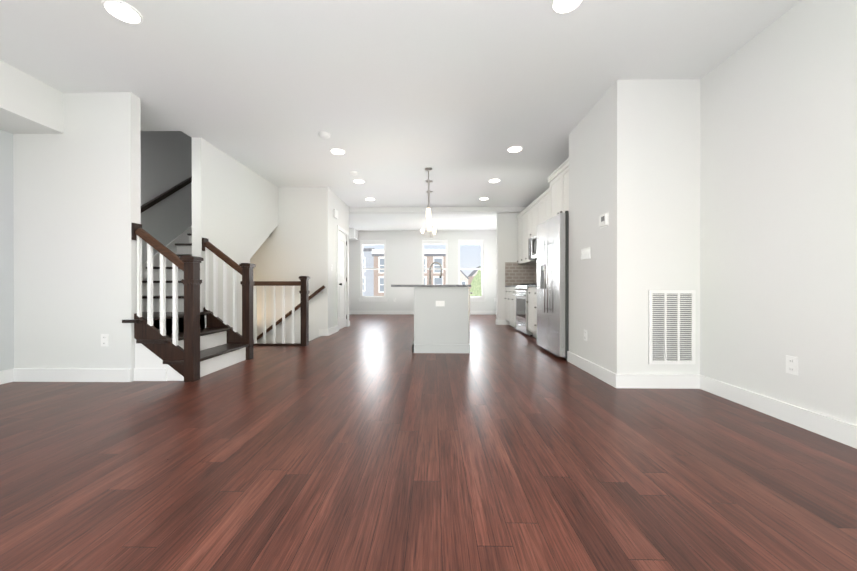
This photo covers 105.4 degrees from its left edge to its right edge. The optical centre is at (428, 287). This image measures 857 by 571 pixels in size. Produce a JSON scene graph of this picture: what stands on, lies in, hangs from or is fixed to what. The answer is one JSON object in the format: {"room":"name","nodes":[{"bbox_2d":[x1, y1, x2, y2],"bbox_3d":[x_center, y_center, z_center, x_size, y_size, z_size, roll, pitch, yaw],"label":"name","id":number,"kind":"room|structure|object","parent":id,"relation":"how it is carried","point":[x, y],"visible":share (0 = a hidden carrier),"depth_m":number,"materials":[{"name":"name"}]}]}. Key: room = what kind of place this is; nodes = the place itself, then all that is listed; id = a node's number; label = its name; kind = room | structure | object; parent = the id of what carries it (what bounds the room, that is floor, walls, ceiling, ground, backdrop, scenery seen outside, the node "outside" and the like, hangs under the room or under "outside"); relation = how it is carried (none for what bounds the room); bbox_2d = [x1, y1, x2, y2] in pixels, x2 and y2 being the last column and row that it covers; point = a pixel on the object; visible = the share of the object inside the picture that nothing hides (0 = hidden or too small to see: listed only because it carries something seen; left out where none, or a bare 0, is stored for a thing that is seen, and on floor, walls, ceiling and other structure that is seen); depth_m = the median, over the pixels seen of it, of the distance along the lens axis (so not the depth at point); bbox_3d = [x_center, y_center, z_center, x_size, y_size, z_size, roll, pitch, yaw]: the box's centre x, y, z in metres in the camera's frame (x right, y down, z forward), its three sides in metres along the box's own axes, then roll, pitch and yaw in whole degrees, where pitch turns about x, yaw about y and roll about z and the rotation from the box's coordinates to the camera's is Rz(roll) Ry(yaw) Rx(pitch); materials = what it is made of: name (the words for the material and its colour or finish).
{"room":"empty living room","nodes":[
{"label":"empty living room","id":0,"kind":"room"},
{"bbox_2d":[0,0,800,230],"bbox_3d":[-0.736,-1.887,4.497,6.570,0.120,12.370,0,0,1],"label":"ceiling","id":1,"kind":"structure","parent":0,"point":[394,98],"depth_m":2.76,"materials":[{"name":"paint"}]},
{"bbox_2d":[101,0,142,24],"bbox_3d":[-2.013,-1.815,2.149,0.199,0.010,0.199,0,0,-44],"label":"recessed light","id":2,"kind":"object","parent":1,"relation":"in","point":[122,11],"depth_m":2.14,"materials":[{"name":"white"}]},
{"bbox_2d":[319,131,330,138],"bbox_3d":[-1.231,-1.804,3.870,0.132,0.041,0.132,0,0,1],"label":"smoke detector","id":3,"kind":"object","parent":1,"relation":"attached to","point":[324,135],"visible":1,"depth_m":3.83,"materials":[{"name":"white plastic"}]},
{"bbox_2d":[330,148,344,154],"bbox_3d":[-1.212,-1.820,4.360,0.199,0.010,0.199,0,0,-44],"label":"recessed light","id":4,"kind":"object","parent":1,"relation":"in","point":[338,151],"depth_m":4.35,"materials":[{"name":"white"}]},
{"bbox_2d":[350,171,357,175],"bbox_3d":[-1.180,-1.807,5.160,0.132,0.041,0.132,0,0,1],"label":"smoke detector","id":5,"kind":"object","parent":1,"relation":"attached to","point":[354,173],"visible":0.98,"depth_m":5.12,"materials":[{"name":"white plastic"}]},
{"bbox_2d":[353,179,364,182],"bbox_3d":[-1.192,-1.824,5.595,0.199,0.010,0.199,0,0,-44],"label":"recessed light","id":6,"kind":"object","parent":1,"relation":"in","point":[356,180],"depth_m":5.59,"materials":[{"name":"white"}]},
{"bbox_2d":[421,221,435,237],"bbox_3d":[-0.001,-1.612,9.052,0.442,0.450,0.493,0,0,1],"label":"dining chandelier","id":7,"kind":"object","parent":1,"relation":"hanging from","point":[430,233],"visible":0.92,"depth_m":9.02,"materials":[{"name":"white glass"}]},
{"bbox_2d":[425,168,431,217],"bbox_3d":[0.000,-1.455,5.021,0.124,0.744,0.124,0,0,1],"label":"pendant light","id":8,"kind":"object","parent":1,"relation":"hanging from","point":[428,212],"visible":1,"depth_m":5.00,"materials":[{"name":"white glass"}]},
{"bbox_2d":[426,180,432,224],"bbox_3d":[0.010,-1.457,5.601,0.124,0.744,0.124,0,0,1],"label":"pendant light","id":9,"kind":"object","parent":1,"relation":"hanging from","point":[429,219],"visible":0.73,"depth_m":5.57,"materials":[{"name":"white glass"}]},
{"bbox_2d":[426,191,432,230],"bbox_3d":[0.019,-1.458,6.211,0.124,0.744,0.124,0,0,1],"label":"pendant light","id":10,"kind":"object","parent":1,"relation":"hanging from","point":[429,228],"visible":0.6,"depth_m":6.19,"materials":[{"name":"white glass"}]},
{"bbox_2d":[489,179,500,182],"bbox_3d":[1.125,-1.823,5.558,0.199,0.010,0.199,0,0,-44],"label":"recessed light","id":11,"kind":"object","parent":1,"relation":"in","point":[491,180],"depth_m":5.54,"materials":[{"name":"white"}]},
{"bbox_2d":[507,146,522,152],"bbox_3d":[1.133,-1.820,4.291,0.199,0.010,0.199,0,0,-44],"label":"recessed light","id":12,"kind":"object","parent":1,"relation":"in","point":[512,149],"depth_m":4.29,"materials":[{"name":"white"}]},
{"bbox_2d":[551,0,583,13],"bbox_3d":[0.881,-1.815,2.064,0.199,0.010,0.199,0,0,-44],"label":"recessed light","id":13,"kind":"object","parent":1,"relation":"in","point":[557,6],"depth_m":2.10,"materials":[{"name":"white"}]},
{"bbox_2d":[0,314,856,570],"bbox_3d":[-0.736,0.923,4.504,6.270,0.100,12.070,0,0,1],"label":"floor","id":14,"kind":"structure","parent":0,"point":[367,442],"depth_m":1.57,"materials":[{"name":"brown wood"}]},
{"bbox_2d":[122,176,325,381],"bbox_3d":[-2.834,-0.175,4.998,2.053,5.586,3.945,0,0,1],"label":"staircase","id":15,"kind":"structure","parent":14,"relation":"on","point":[179,335],"depth_m":3.59,"materials":[{"name":"white"}]},
{"bbox_2d":[412,289,472,352],"bbox_3d":[0.213,0.429,5.504,0.820,0.884,2.296,0,0,1],"label":"kitchen island","id":16,"kind":"object","parent":14,"relation":"on","point":[441,318],"depth_m":4.37,"materials":[{"name":"grey paint"}]},
{"bbox_2d":[391,285,470,288],"bbox_3d":[0.054,-0.029,5.514,1.068,0.030,2.350,0,0,1],"label":"island countertop","id":17,"kind":"structure","parent":16,"relation":"on","point":[415,286],"depth_m":4.34,"materials":[{"name":"grey stone"}]},
{"bbox_2d":[428,262,442,284],"bbox_3d":[0.119,-0.246,5.592,0.243,0.396,0.081,0,0,1],"label":"faucet","id":18,"kind":"object","parent":17,"relation":"on","point":[440,276],"visible":0.96,"depth_m":5.59,"materials":[{"name":"silver metal"}]},
{"bbox_2d":[505,285,516,327],"bbox_3d":[2.100,0.409,7.098,0.679,0.916,1.017,0,0,1],"label":"base cabinet","id":19,"kind":"object","parent":14,"relation":"on","point":[510,298],"visible":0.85,"depth_m":7.10,"materials":[{"name":"white paint"}]},
{"bbox_2d":[513,284,536,335],"bbox_3d":[2.044,0.389,6.203,0.707,0.960,0.760,0,0,1],"label":"range","id":20,"kind":"object","parent":14,"relation":"on","point":[521,295],"visible":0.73,"depth_m":6.08,"materials":[{"name":"silver metal"}]},
{"bbox_2d":[527,285,536,337],"bbox_3d":[2.070,0.413,5.306,0.679,0.916,1.017,0,0,1],"label":"base cabinet","id":21,"kind":"object","parent":14,"relation":"on","point":[532,308],"visible":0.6,"depth_m":5.54,"materials":[{"name":"white paint"}]},
{"bbox_2d":[537,211,568,358],"bbox_3d":[1.955,-0.026,4.333,0.844,1.800,0.870,0,0,1],"label":"refrigerator","id":22,"kind":"object","parent":14,"relation":"on","point":[553,285],"visible":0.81,"depth_m":4.11,"materials":[{"name":"grey metal"}]},
{"bbox_2d":[547,158,568,217],"bbox_3d":[2.065,-0.369,4.337,0.659,2.485,0.902,0,0,1],"label":"upper cabinet","id":23,"kind":"object","parent":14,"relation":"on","point":[558,179],"visible":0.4,"depth_m":4.37,"materials":[{"name":"white paint"}]},
{"bbox_2d":[0,0,856,425],"bbox_3d":[-0.736,-0.127,4.501,6.570,8.200,12.370,0,0,1],"label":"wall","id":24,"kind":"structure","parent":0,"point":[726,190],"depth_m":2.87,"materials":[{"name":"paint"}]},
{"bbox_2d":[0,369,11,384],"bbox_3d":[-3.923,0.822,0.793,0.016,0.120,4.547,0,0,1],"label":"baseboard","id":25,"kind":"structure","parent":24,"relation":"attached to","point":[5,375],"depth_m":2.99,"materials":[{"name":"white wood"}]},
{"bbox_2d":[12,368,130,381],"bbox_3d":[-3.319,0.817,3.050,1.090,0.120,0.016,0,0,1],"label":"baseboard","id":26,"kind":"structure","parent":24,"relation":"attached to","point":[18,374],"depth_m":3.04,"materials":[{"name":"white wood"}]},
{"bbox_2d":[101,334,108,345],"bbox_3d":[-3.025,0.490,3.047,0.070,0.115,0.008,0,0,1],"label":"outlet","id":27,"kind":"object","parent":24,"relation":"attached to","point":[104,339],"visible":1,"depth_m":3.05,"materials":[{"name":"white plastic"}]},
{"bbox_2d":[328,325,337,334],"bbox_3d":[-1.815,0.809,6.198,0.016,0.120,0.576,0,0,1],"label":"baseboard","id":28,"kind":"structure","parent":24,"relation":"attached to","point":[332,330],"depth_m":6.15,"materials":[{"name":"white"}]},
{"bbox_2d":[333,209,337,218],"bbox_3d":[-1.800,-1.431,6.341,0.039,0.160,0.200,0,0,1],"label":"box","id":29,"kind":"object","parent":24,"relation":"attached to","point":[335,213],"visible":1,"depth_m":6.25,"materials":[{"name":"white plastic"}]},
{"bbox_2d":[337,225,348,330],"bbox_3d":[-1.843,-0.190,6.895,0.173,2.115,0.830,0,0,1],"label":"hall door","id":30,"kind":"structure","parent":24,"relation":"in","point":[342,278],"depth_m":6.95,"materials":[{"name":"white paint"}]},
{"bbox_2d":[358,240,387,301],"bbox_3d":[-1.792,-0.558,10.576,0.960,2.002,0.135,0,0,1],"label":"window","id":31,"kind":"structure","parent":24,"relation":"in","point":[362,298],"depth_m":10.56,"materials":[{"name":"white wood"}]},
{"bbox_2d":[349,311,495,314],"bbox_3d":[-0.637,0.798,10.530,6.270,0.120,0.016,0,0,1],"label":"baseboard","id":32,"kind":"structure","parent":24,"relation":"attached to","point":[350,312],"depth_m":10.53,"materials":[{"name":"white wood"}]},
{"bbox_2d":[422,240,447,284],"bbox_3d":[0.208,-0.558,10.543,0.960,2.002,0.135,0,0,1],"label":"window","id":33,"kind":"structure","parent":24,"relation":"in","point":[434,242],"depth_m":10.54,"materials":[{"name":"white wood"}]},
{"bbox_2d":[458,239,485,301],"bbox_3d":[1.368,-0.558,10.524,0.960,2.002,0.135,0,0,1],"label":"window","id":34,"kind":"structure","parent":24,"relation":"in","point":[473,242],"depth_m":10.52,"materials":[{"name":"white wood"}]},
{"bbox_2d":[496,319,505,324],"bbox_3d":[2.010,0.805,7.742,0.826,0.120,0.016,0,0,1],"label":"baseboard","id":35,"kind":"structure","parent":24,"relation":"attached to","point":[498,322],"depth_m":7.60,"materials":[{"name":"white wood"}]},
{"bbox_2d":[505,262,536,285],"bbox_3d":[2.095,-0.320,6.202,0.664,0.543,2.813,0,0,1],"label":"tile backsplash","id":36,"kind":"structure","parent":24,"relation":"attached to","point":[516,273],"depth_m":7.60,"materials":[{"name":"brown tile"}]},
{"bbox_2d":[521,211,524,262],"bbox_3d":[2.256,-1.098,7.086,0.367,1.110,0.458,0,0,1],"label":"upper cabinet","id":37,"kind":"object","parent":24,"relation":"attached to","point":[522,212],"depth_m":7.15,"materials":[{"name":"white paint"}]},
{"bbox_2d":[517,215,532,263],"bbox_3d":[2.261,-1.099,7.393,0.367,1.110,0.391,0,0,1],"label":"upper cabinet","id":38,"kind":"object","parent":24,"relation":"attached to","point":[518,216],"depth_m":7.49,"materials":[{"name":"white paint"}]},
{"bbox_2d":[525,207,536,262],"bbox_3d":[2.250,-1.097,6.747,0.367,1.110,0.456,0,0,1],"label":"upper cabinet","id":39,"kind":"object","parent":24,"relation":"attached to","point":[527,260],"depth_m":6.87,"materials":[{"name":"white paint"}]},
{"bbox_2d":[529,203,535,238],"bbox_3d":[2.244,-1.322,6.357,0.367,0.659,0.441,0,0,1],"label":"upper cabinet","id":40,"kind":"object","parent":24,"relation":"attached to","point":[531,235],"depth_m":6.54,"materials":[{"name":"white paint"}]},
{"bbox_2d":[533,199,540,234],"bbox_3d":[2.239,-1.321,6.034,0.367,0.659,0.441,0,0,1],"label":"upper cabinet","id":41,"kind":"object","parent":24,"relation":"attached to","point":[533,215],"depth_m":6.22,"materials":[{"name":"white paint"}]},
{"bbox_2d":[528,235,536,259],"bbox_3d":[2.194,-0.770,6.197,0.461,0.428,0.754,0,0,1],"label":"microwave","id":42,"kind":"object","parent":41,"relation":"attached to","point":[532,248],"visible":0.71,"depth_m":6.30,"materials":[{"name":"silver metal"}]},
{"bbox_2d":[541,195,544,223],"bbox_3d":[2.233,-1.094,5.680,0.367,1.110,0.386,0,0,1],"label":"upper cabinet","id":43,"kind":"object","parent":24,"relation":"attached to","point":[542,196],"depth_m":5.83,"materials":[{"name":"white paint"}]},
{"bbox_2d":[545,187,549,220],"bbox_3d":[2.228,-1.094,5.356,0.367,1.110,0.498,0,0,1],"label":"upper cabinet","id":44,"kind":"object","parent":24,"relation":"attached to","point":[547,193],"depth_m":5.64,"materials":[{"name":"white paint"}]},
{"bbox_2d":[584,329,586,340],"bbox_3d":[1.658,0.502,3.449,0.008,0.115,0.070,0,0,1],"label":"outlet","id":45,"kind":"object","parent":24,"relation":"attached to","point":[585,335],"visible":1,"depth_m":3.44,"materials":[{"name":"white plastic"}]},
{"bbox_2d":[581,247,590,259],"bbox_3d":[1.656,-0.359,3.423,0.011,0.114,0.203,0,0,1],"label":"light switch","id":46,"kind":"object","parent":24,"relation":"attached to","point":[585,253],"visible":1,"depth_m":3.41,"materials":[{"name":"white plastic"}]},
{"bbox_2d":[567,351,615,387],"bbox_3d":[1.653,0.816,3.370,0.016,0.120,1.040,0,0,1],"label":"baseboard","id":47,"kind":"structure","parent":24,"relation":"attached to","point":[601,373],"depth_m":3.25,"materials":[{"name":"white wood"}]},
{"bbox_2d":[599,212,608,228],"bbox_3d":[1.643,-0.633,3.071,0.024,0.130,0.150,0,0,1],"label":"thermostat","id":48,"kind":"object","parent":24,"relation":"attached to","point":[603,220],"visible":1,"depth_m":3.04,"materials":[{"name":"white plastic"}]},
{"bbox_2d":[616,374,699,388],"bbox_3d":[1.998,0.817,2.852,0.690,0.120,0.016,0,0,1],"label":"baseboard","id":49,"kind":"structure","parent":24,"relation":"attached to","point":[666,381],"depth_m":2.84,"materials":[{"name":"white wood"}]},
{"bbox_2d":[648,290,695,363],"bbox_3d":[2.126,0.345,2.850,0.398,0.645,0.012,0,0,1],"label":"air vent","id":50,"kind":"object","parent":24,"relation":"in","point":[672,329],"visible":1,"depth_m":2.85,"materials":[{"name":"grey metal"}]},
{"bbox_2d":[700,375,856,448],"bbox_3d":[2.329,0.823,0.636,0.016,0.120,4.436,0,0,1],"label":"baseboard","id":51,"kind":"structure","parent":24,"relation":"attached to","point":[845,433],"depth_m":2.13,"materials":[{"name":"white wood"}]},
{"bbox_2d":[786,355,797,374],"bbox_3d":[2.356,0.502,2.117,0.008,0.115,0.070,0,0,1],"label":"outlet","id":52,"kind":"object","parent":24,"relation":"attached to","point":[791,364],"visible":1,"depth_m":2.11,"materials":[{"name":"white plastic"}]},
{"label":"outside","id":53,"kind":"structure","parent":0,"visible":0},
{"bbox_3d":[1.299,3.775,85.639,180.000,0.200,148.230,0,0,1],"label":"ground","id":54,"kind":"structure","parent":53,"visible":0},
{"bbox_2d":[363,248,445,295],"bbox_3d":[-14.721,-0.889,50.688,37.100,9.300,10.620,0,0,1],"label":"townhouses","id":55,"kind":"structure","parent":54,"relation":"on","point":[373,282],"depth_m":45.45,"materials":[{"name":"grey"}]},
{"bbox_2d":[460,270,469,287],"bbox_3d":[9.017,-0.957,98.944,5.800,9.200,9.350,0,0,1],"label":"house","id":56,"kind":"structure","parent":54,"relation":"on","point":[465,279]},
{"bbox_2d":[470,266,480,287],"bbox_3d":[17.766,-1.357,98.800,11.300,10.000,9.350,0,0,1],"label":"house","id":57,"kind":"structure","parent":54,"relation":"on","point":[474,272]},
{"bbox_2d":[470,267,481,295],"bbox_3d":[3.171,-0.493,51.293,29.634,8.504,39.249,0,0,1],"label":"trees","id":58,"kind":"object","parent":54,"relation":"on","point":[476,287],"visible":0.27,"depth_m":32.12,"materials":[{"name":"green plant"}]}
]}

